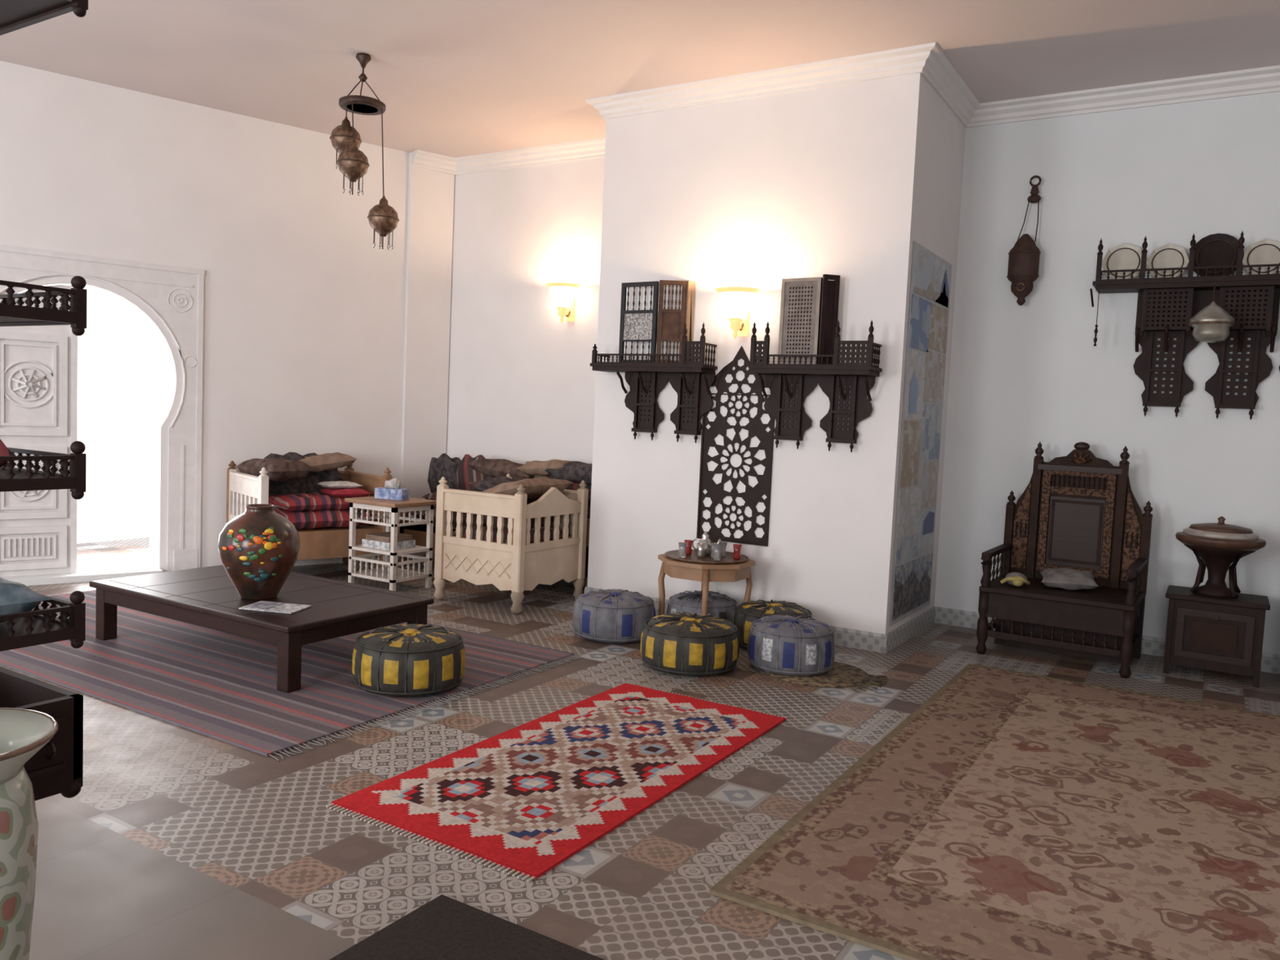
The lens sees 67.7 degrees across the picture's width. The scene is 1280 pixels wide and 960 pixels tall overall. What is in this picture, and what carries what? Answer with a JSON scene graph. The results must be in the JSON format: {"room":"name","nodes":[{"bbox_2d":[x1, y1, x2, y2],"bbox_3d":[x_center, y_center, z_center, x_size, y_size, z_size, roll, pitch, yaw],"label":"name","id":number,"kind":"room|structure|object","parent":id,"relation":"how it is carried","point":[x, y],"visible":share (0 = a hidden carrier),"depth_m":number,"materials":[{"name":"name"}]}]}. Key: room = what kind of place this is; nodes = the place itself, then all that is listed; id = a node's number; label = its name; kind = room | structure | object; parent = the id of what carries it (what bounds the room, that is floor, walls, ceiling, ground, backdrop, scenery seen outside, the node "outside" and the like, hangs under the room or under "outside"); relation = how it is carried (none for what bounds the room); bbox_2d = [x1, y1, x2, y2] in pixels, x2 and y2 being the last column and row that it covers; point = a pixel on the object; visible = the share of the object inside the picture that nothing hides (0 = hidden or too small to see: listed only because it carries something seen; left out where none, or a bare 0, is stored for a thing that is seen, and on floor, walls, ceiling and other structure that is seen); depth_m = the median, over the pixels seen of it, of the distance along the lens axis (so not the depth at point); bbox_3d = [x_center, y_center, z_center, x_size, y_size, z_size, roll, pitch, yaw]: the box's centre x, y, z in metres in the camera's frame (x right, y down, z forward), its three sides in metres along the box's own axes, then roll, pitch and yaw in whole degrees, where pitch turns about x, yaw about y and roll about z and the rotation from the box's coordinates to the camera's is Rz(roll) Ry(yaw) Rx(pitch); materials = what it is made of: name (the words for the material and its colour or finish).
{"room":"traditional dwelling","nodes":[
{"label":"traditional dwelling","id":0,"kind":"room"},
{"bbox_2d":[0,60,454,572],"bbox_3d":[-5.280,-1.103,6.513,8.700,3.750,0.395,-1,5,-39],"label":"wall","id":1,"kind":"structure","parent":0,"point":[318,339],"depth_m":7.95,"materials":[{"name":"paint"}]},
{"bbox_2d":[0,284,77,577],"bbox_3d":[-4.573,-0.362,7.070,0.684,2.220,0.090,-1,5,-39],"label":"door","id":2,"kind":"structure","parent":1,"relation":"in","point":[38,364],"depth_m":7.12,"materials":[{"name":"white wood"}]},
{"bbox_2d":[0,560,162,586],"bbox_3d":[-4.424,0.728,7.436,1.160,0.050,0.550,-1,5,-39],"label":"threshold","id":3,"kind":"object","parent":1,"relation":"attached to","point":[91,571],"depth_m":7.38,"materials":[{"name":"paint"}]},
{"bbox_2d":[0,244,204,571],"bbox_3d":[-4.251,-0.457,7.208,1.770,2.460,0.030,-1,5,-39],"label":"door surround","id":4,"kind":"object","parent":1,"relation":"attached to","point":[174,294],"visible":0.98,"depth_m":7.64,"materials":[{"name":"white paint"}]},
{"bbox_2d":[446,156,604,464],"bbox_3d":[-0.929,-1.059,8.683,2.750,3.750,0.200,5,5,31],"label":"wall recess","id":5,"kind":"structure","parent":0,"point":[522,380],"depth_m":8.62,"materials":[{"name":"white paint"}]},
{"bbox_2d":[546,282,581,323],"bbox_3d":[-0.668,-1.519,8.227,0.329,0.330,0.267,5,5,31],"label":"lamp","id":6,"kind":"object","parent":5,"relation":"attached to","point":[562,294],"visible":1,"depth_m":8.17,"materials":[{"name":"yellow glass"}]},
{"bbox_2d":[0,537,1279,959],"bbox_3d":[-1.334,1.203,3.567,12.600,0.100,10.600,5,5,31],"label":"floor","id":7,"kind":"structure","parent":0,"point":[175,842],"depth_m":3.35,"materials":[{"name":"tile"}]},
{"bbox_2d":[0,707,58,959],"bbox_3d":[-1.272,0.870,1.754,0.344,0.815,0.344,5,5,31],"label":"jar","id":8,"kind":"object","parent":7,"relation":"on","point":[24,732],"visible":1,"depth_m":1.74,"materials":[{"name":"ceramic"}]},
{"bbox_2d":[0,0,88,800],"bbox_3d":[-1.536,-0.037,1.761,0.445,2.600,0.804,5,5,31],"label":"etagere","id":9,"kind":"object","parent":7,"relation":"on","point":[57,767],"visible":0.92,"depth_m":1.98,"materials":[{"name":"brown wood"}]},
{"bbox_2d":[0,439,16,466],"bbox_3d":[-1.446,-0.077,1.893,0.210,0.142,0.300,5,5,31],"label":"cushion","id":10,"kind":"object","parent":9,"relation":"on","point":[4,451],"visible":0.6,"depth_m":1.95,"materials":[{"name":"red fabric"}]},
{"bbox_2d":[0,577,51,622],"bbox_3d":[-1.449,0.248,1.896,0.260,0.116,0.400,5,5,31],"label":"cushion","id":11,"kind":"object","parent":9,"relation":"on","point":[15,597],"visible":0.87,"depth_m":1.96,"materials":[{"name":"fabric"}]},
{"bbox_2d":[0,589,582,760],"bbox_3d":[-2.488,0.949,5.721,3.762,0.012,2.157,5,5,31],"label":"rag rug","id":12,"kind":"object","parent":7,"relation":"on","point":[219,685],"visible":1,"depth_m":4.92,"materials":[{"name":"fabric"}]},
{"bbox_2d":[88,564,434,693],"bbox_3d":[-2.196,0.800,5.516,1.750,0.338,1.010,5,5,31],"label":"coffee table","id":13,"kind":"object","parent":12,"relation":"on","point":[206,597],"visible":0.8,"depth_m":5.22,"materials":[{"name":"brown wood"}]},
{"bbox_2d":[217,503,300,599],"bbox_3d":[-2.105,0.394,5.271,0.426,0.510,0.431,5,5,31],"label":"vase","id":14,"kind":"object","parent":13,"relation":"on","point":[259,548],"visible":1,"depth_m":5.14,"materials":[{"name":"ceramic"}]},
{"bbox_2d":[238,600,311,613],"bbox_3d":[-1.922,0.670,5.032,0.300,0.008,0.200,3,4,11],"label":"magazine","id":15,"kind":"object","parent":13,"relation":"on","point":[262,606],"visible":1,"depth_m":5.01,"materials":[{"name":"paper"}]},
{"bbox_2d":[351,623,465,697],"bbox_3d":[-1.185,0.913,4.907,0.562,0.284,0.557,4,4,20],"label":"pouf","id":16,"kind":"object","parent":12,"relation":"on","point":[406,660],"visible":1,"depth_m":4.70,"materials":[{"name":"black leather"}]},
{"bbox_2d":[226,452,391,567],"bbox_3d":[-2.744,0.286,7.905,1.100,1.016,0.890,-1,5,-39],"label":"daybed","id":17,"kind":"object","parent":7,"relation":"on","point":[309,491],"visible":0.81,"depth_m":7.74,"materials":[{"name":"red fabric"}]},
{"bbox_2d":[344,496,436,591],"bbox_3d":[-1.972,0.502,7.556,0.550,0.700,0.480,5,5,31],"label":"table","id":18,"kind":"object","parent":7,"relation":"on","point":[390,544],"visible":0.99,"depth_m":7.46,"materials":[{"name":"beige wood"}]},
{"bbox_2d":[374,477,408,500],"bbox_3d":[-1.961,0.067,7.543,0.240,0.169,0.120,4,4,14],"label":"tissue box","id":19,"kind":"object","parent":18,"relation":"on","point":[392,490],"visible":1,"depth_m":7.50,"materials":[{"name":"blue cardboard"}]},
{"bbox_2d":[328,894,604,959],"bbox_3d":[-0.428,1.279,2.193,0.920,0.013,0.900,5,5,31],"label":"door mat","id":20,"kind":"object","parent":7,"relation":"on","point":[445,927],"visible":1,"depth_m":2.58,"materials":[{"name":"black fabric"}]},
{"bbox_2d":[398,453,592,586],"bbox_3d":[-1.113,0.318,8.256,2.200,1.048,0.676,5,5,31],"label":"sofa","id":21,"kind":"object","parent":7,"relation":"on","point":[458,473],"visible":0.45,"depth_m":8.31,"materials":[{"name":"brown fabric"}]},
{"bbox_2d":[433,473,588,614],"bbox_3d":[-0.973,0.441,7.269,0.840,0.949,0.860,5,5,31],"label":"seat","id":22,"kind":"object","parent":7,"relation":"on","point":[516,544],"visible":1,"depth_m":7.00,"materials":[{"name":"paint"}]},
{"bbox_2d":[325,683,786,882],"bbox_3d":[-0.201,1.164,4.044,0.930,0.010,2.040,5,5,31],"label":"rug","id":23,"kind":"object","parent":7,"relation":"on","point":[526,798],"visible":1,"depth_m":3.75,"materials":[{"name":"red fabric"}]},
{"bbox_2d":[573,588,655,643],"bbox_3d":[-0.169,0.879,6.242,0.542,0.284,0.538,4,4,26],"label":"pouf","id":24,"kind":"object","parent":7,"relation":"on","point":[613,615],"visible":0.97,"depth_m":6.03,"materials":[{"name":"grey leather"}]},
{"bbox_2d":[640,612,739,676],"bbox_3d":[0.292,0.945,5.564,0.568,0.284,0.570,3,4,11],"label":"pouf","id":25,"kind":"object","parent":7,"relation":"on","point":[679,643],"visible":1,"depth_m":5.35,"materials":[{"name":"black leather"}]},
{"bbox_2d":[666,590,737,623],"bbox_3d":[0.415,0.897,6.355,0.469,0.284,0.472,4,4,14],"label":"pouf","id":26,"kind":"object","parent":7,"relation":"on","point":[719,605],"visible":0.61,"depth_m":6.21,"materials":[{"name":"grey leather"}]},
{"bbox_2d":[657,549,755,615],"bbox_3d":[0.431,0.772,6.364,0.613,0.542,0.613,5,5,31],"label":"table","id":27,"kind":"object","parent":7,"relation":"on","point":[706,570],"visible":0.71,"depth_m":6.15,"materials":[{"name":"beige wood"}]},
{"bbox_2d":[678,531,742,560],"bbox_3d":[0.437,0.430,6.311,0.385,0.160,0.316,0,5,-31],"label":"tea set","id":28,"kind":"object","parent":27,"relation":"on","point":[706,546],"visible":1,"depth_m":6.29,"materials":[{"name":"silver glass"}]},
{"bbox_2d":[733,599,813,648],"bbox_3d":[0.856,0.932,6.121,0.501,0.284,0.498,5,5,31],"label":"pouf","id":29,"kind":"object","parent":7,"relation":"on","point":[746,613],"visible":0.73,"depth_m":6.01,"materials":[{"name":"black leather"}]},
{"bbox_2d":[765,661,887,692],"bbox_3d":[1.071,1.121,5.516,0.700,0.010,0.600,5,5,31],"label":"mat","id":30,"kind":"object","parent":7,"relation":"on","point":[841,674],"visible":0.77,"depth_m":5.40,"materials":[{"name":"brown fabric"}]},
{"bbox_2d":[746,614,835,675],"bbox_3d":[0.888,0.959,5.598,0.502,0.284,0.498,2,4,-3],"label":"pouf","id":31,"kind":"object","parent":30,"relation":"on","point":[779,644],"visible":1,"depth_m":5.41,"materials":[{"name":"leather"}]},
{"bbox_2d":[709,663,1279,959],"bbox_3d":[2.626,1.326,3.474,3.540,0.013,3.470,5,5,31],"label":"carpet","id":32,"kind":"object","parent":7,"relation":"on","point":[1011,815],"visible":1,"depth_m":3.41,"materials":[{"name":"beige carpet"}]},
{"bbox_2d":[975,441,1152,678],"bbox_3d":[2.761,0.453,6.181,0.912,1.400,0.774,5,5,32],"label":"chair","id":33,"kind":"object","parent":7,"relation":"on","point":[1078,510],"visible":0.98,"depth_m":6.29,"materials":[{"name":"brown wood"}]},
{"bbox_2d":[1000,572,1030,586],"bbox_3d":[2.445,0.646,6.201,0.179,0.090,0.141,5,5,31],"label":"bundle","id":34,"kind":"object","parent":33,"relation":"on","point":[1016,579],"visible":1,"depth_m":6.16,"materials":[{"name":"fabric"}]},
{"bbox_2d":[1040,568,1098,590],"bbox_3d":[2.787,0.643,6.205,0.341,0.123,0.258,4,4,20],"label":"cushion","id":35,"kind":"object","parent":33,"relation":"on","point":[1068,579],"visible":1,"depth_m":6.12,"materials":[{"name":"beige fabric"}]},
{"bbox_2d":[1163,585,1270,688],"bbox_3d":[3.556,0.958,5.911,0.540,0.500,0.400,5,5,31],"label":"base cabinet","id":36,"kind":"object","parent":7,"relation":"on","point":[1220,634],"visible":0.98,"depth_m":5.76,"materials":[{"name":"brown wood"}]},
{"bbox_2d":[1175,515,1266,598],"bbox_3d":[3.569,0.465,5.883,0.480,0.485,0.480,5,5,31],"label":"lidded bowl","id":37,"kind":"object","parent":36,"relation":"on","point":[1220,544],"visible":1,"depth_m":5.79,"materials":[{"name":"brown wood"}]},
{"bbox_2d":[0,0,1279,157],"bbox_3d":[-1.164,-2.659,3.304,12.600,0.150,10.600,5,5,31],"label":"ceiling","id":38,"kind":"structure","parent":0,"point":[453,78],"depth_m":6.00,"materials":[{"name":"paint"}]},
{"bbox_2d":[329,53,399,249],"bbox_3d":[-1.863,-2.182,6.328,0.508,1.270,0.378,5,5,31],"label":"hanging lamp","id":39,"kind":"object","parent":38,"relation":"hanging from","point":[353,164],"visible":1,"depth_m":6.29,"materials":[{"name":"gold metal"}]},
{"bbox_2d":[586,72,965,634],"bbox_3d":[1.029,-0.871,7.191,2.320,3.750,1.410,5,5,31],"label":"wall","id":40,"kind":"structure","parent":0,"point":[843,180],"depth_m":6.46,"materials":[{"name":"white paint"}]},
{"bbox_2d":[590,323,717,443],"bbox_3d":[0.083,-0.694,6.820,0.930,0.835,0.220,5,5,31],"label":"shelf","id":41,"kind":"object","parent":40,"relation":"attached to","point":[686,374],"visible":1,"depth_m":6.77,"materials":[{"name":"brown wood"}]},
{"bbox_2d":[618,280,695,362],"bbox_3d":[0.102,-1.118,6.795,0.554,0.590,0.112,4,4,21],"label":"screen","id":42,"kind":"object","parent":41,"relation":"on","point":[638,325],"visible":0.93,"depth_m":6.74,"materials":[{"name":"brown wood"}]},
{"bbox_2d":[696,346,774,546],"bbox_3d":[0.668,-0.244,6.600,0.544,1.360,0.018,5,5,31],"label":"lattice panel","id":43,"kind":"object","parent":40,"relation":"attached to","point":[752,496],"visible":0.98,"depth_m":6.60,"materials":[{"name":"brown wood"}]},
{"bbox_2d":[715,286,760,338],"bbox_3d":[0.649,-1.118,6.427,0.329,0.330,0.267,5,5,31],"label":"lamp","id":44,"kind":"object","parent":40,"relation":"attached to","point":[736,301],"visible":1,"depth_m":6.37,"materials":[{"name":"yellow glass"}]},
{"bbox_2d":[748,320,882,452],"bbox_3d":[1.122,-0.605,6.186,0.830,0.835,0.220,5,5,31],"label":"shelf","id":45,"kind":"object","parent":40,"relation":"attached to","point":[832,379],"visible":1,"depth_m":6.18,"materials":[{"name":"brown wood"}]},
{"bbox_2d":[777,274,839,364],"bbox_3d":[1.093,-1.032,6.197,0.378,0.585,0.091,5,5,31],"label":"lattice screen","id":46,"kind":"object","parent":45,"relation":"on","point":[809,306],"visible":0.96,"depth_m":6.18,"materials":[{"name":"grey wood"}]},
{"bbox_2d":[412,42,1279,175],"bbox_3d":[2.106,-2.579,6.276,9.705,0.125,1.325,5,5,31],"label":"crown molding","id":47,"kind":"structure","parent":40,"relation":"attached to","point":[928,60],"depth_m":6.40,"materials":[{"name":"paint"}]},
{"bbox_2d":[889,240,951,626],"bbox_3d":[1.926,-0.297,6.494,0.008,2.460,0.980,5,5,31],"label":"collage","id":48,"kind":"object","parent":40,"relation":"attached to","point":[931,277],"visible":1,"depth_m":6.44,"materials":[{"name":"paper"}]},
{"bbox_2d":[584,586,1279,674],"bbox_3d":[2.999,1.122,5.939,7.295,0.120,1.225,5,5,31],"label":"baseboard","id":49,"kind":"structure","parent":40,"relation":"attached to","point":[844,637],"depth_m":6.37,"materials":[{"name":"tile"}]},
{"bbox_2d":[934,91,1279,654],"bbox_3d":[4.521,-0.620,5.771,5.180,3.750,0.200,5,5,31],"label":"wall","id":50,"kind":"structure","parent":0,"point":[1028,375],"depth_m":6.47,"materials":[{"name":"paint"}]},
{"bbox_2d":[1006,175,1041,305],"bbox_3d":[2.680,-1.667,6.629,0.212,0.899,0.144,5,5,31],"label":"wooden lantern","id":51,"kind":"object","parent":50,"relation":"attached to","point":[1024,255],"visible":1,"depth_m":6.60,"materials":[{"name":"brown wood"}]},
{"bbox_2d":[1089,231,1279,419],"bbox_3d":[3.840,-0.954,5.932,1.917,1.163,0.210,5,5,31],"label":"shelf","id":52,"kind":"object","parent":50,"relation":"attached to","point":[1166,306],"visible":0.92,"depth_m":6.10,"materials":[{"name":"brown wood"}]},
{"bbox_2d":[1102,242,1142,279],"bbox_3d":[3.211,-1.454,6.351,0.231,0.236,0.059,5,5,31],"label":"decorative plates","id":53,"kind":"object","parent":52,"relation":"on","point":[1125,255],"depth_m":6.35,"materials":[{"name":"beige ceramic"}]},
{"bbox_2d":[1146,243,1189,277],"bbox_3d":[3.439,-1.425,6.213,0.242,0.216,0.059,5,5,31],"label":"decorative plates","id":54,"kind":"object","parent":52,"relation":"on","point":[1168,255],"depth_m":6.22,"materials":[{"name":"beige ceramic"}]},
{"bbox_2d":[1186,280,1235,342],"bbox_3d":[3.516,-1.038,5.854,0.260,0.384,0.260,5,5,31],"label":"lantern","id":55,"kind":"object","parent":52,"relation":"hanging from","point":[1212,323],"visible":1,"depth_m":5.79,"materials":[{"name":"grey metal"}]},
{"bbox_2d":[1193,233,1239,276],"bbox_3d":[3.667,-1.429,6.073,0.240,0.264,0.059,5,5,31],"label":"decorative plates","id":56,"kind":"object","parent":52,"relation":"on","point":[1217,250],"depth_m":6.08,"materials":[{"name":"brown metal"}]},
{"bbox_2d":[1242,238,1279,274],"bbox_3d":[3.876,-1.388,5.946,0.199,0.217,0.059,5,5,31],"label":"decorative plates","id":57,"kind":"object","parent":52,"relation":"on","point":[1265,251],"depth_m":5.95,"materials":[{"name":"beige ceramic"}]}
]}

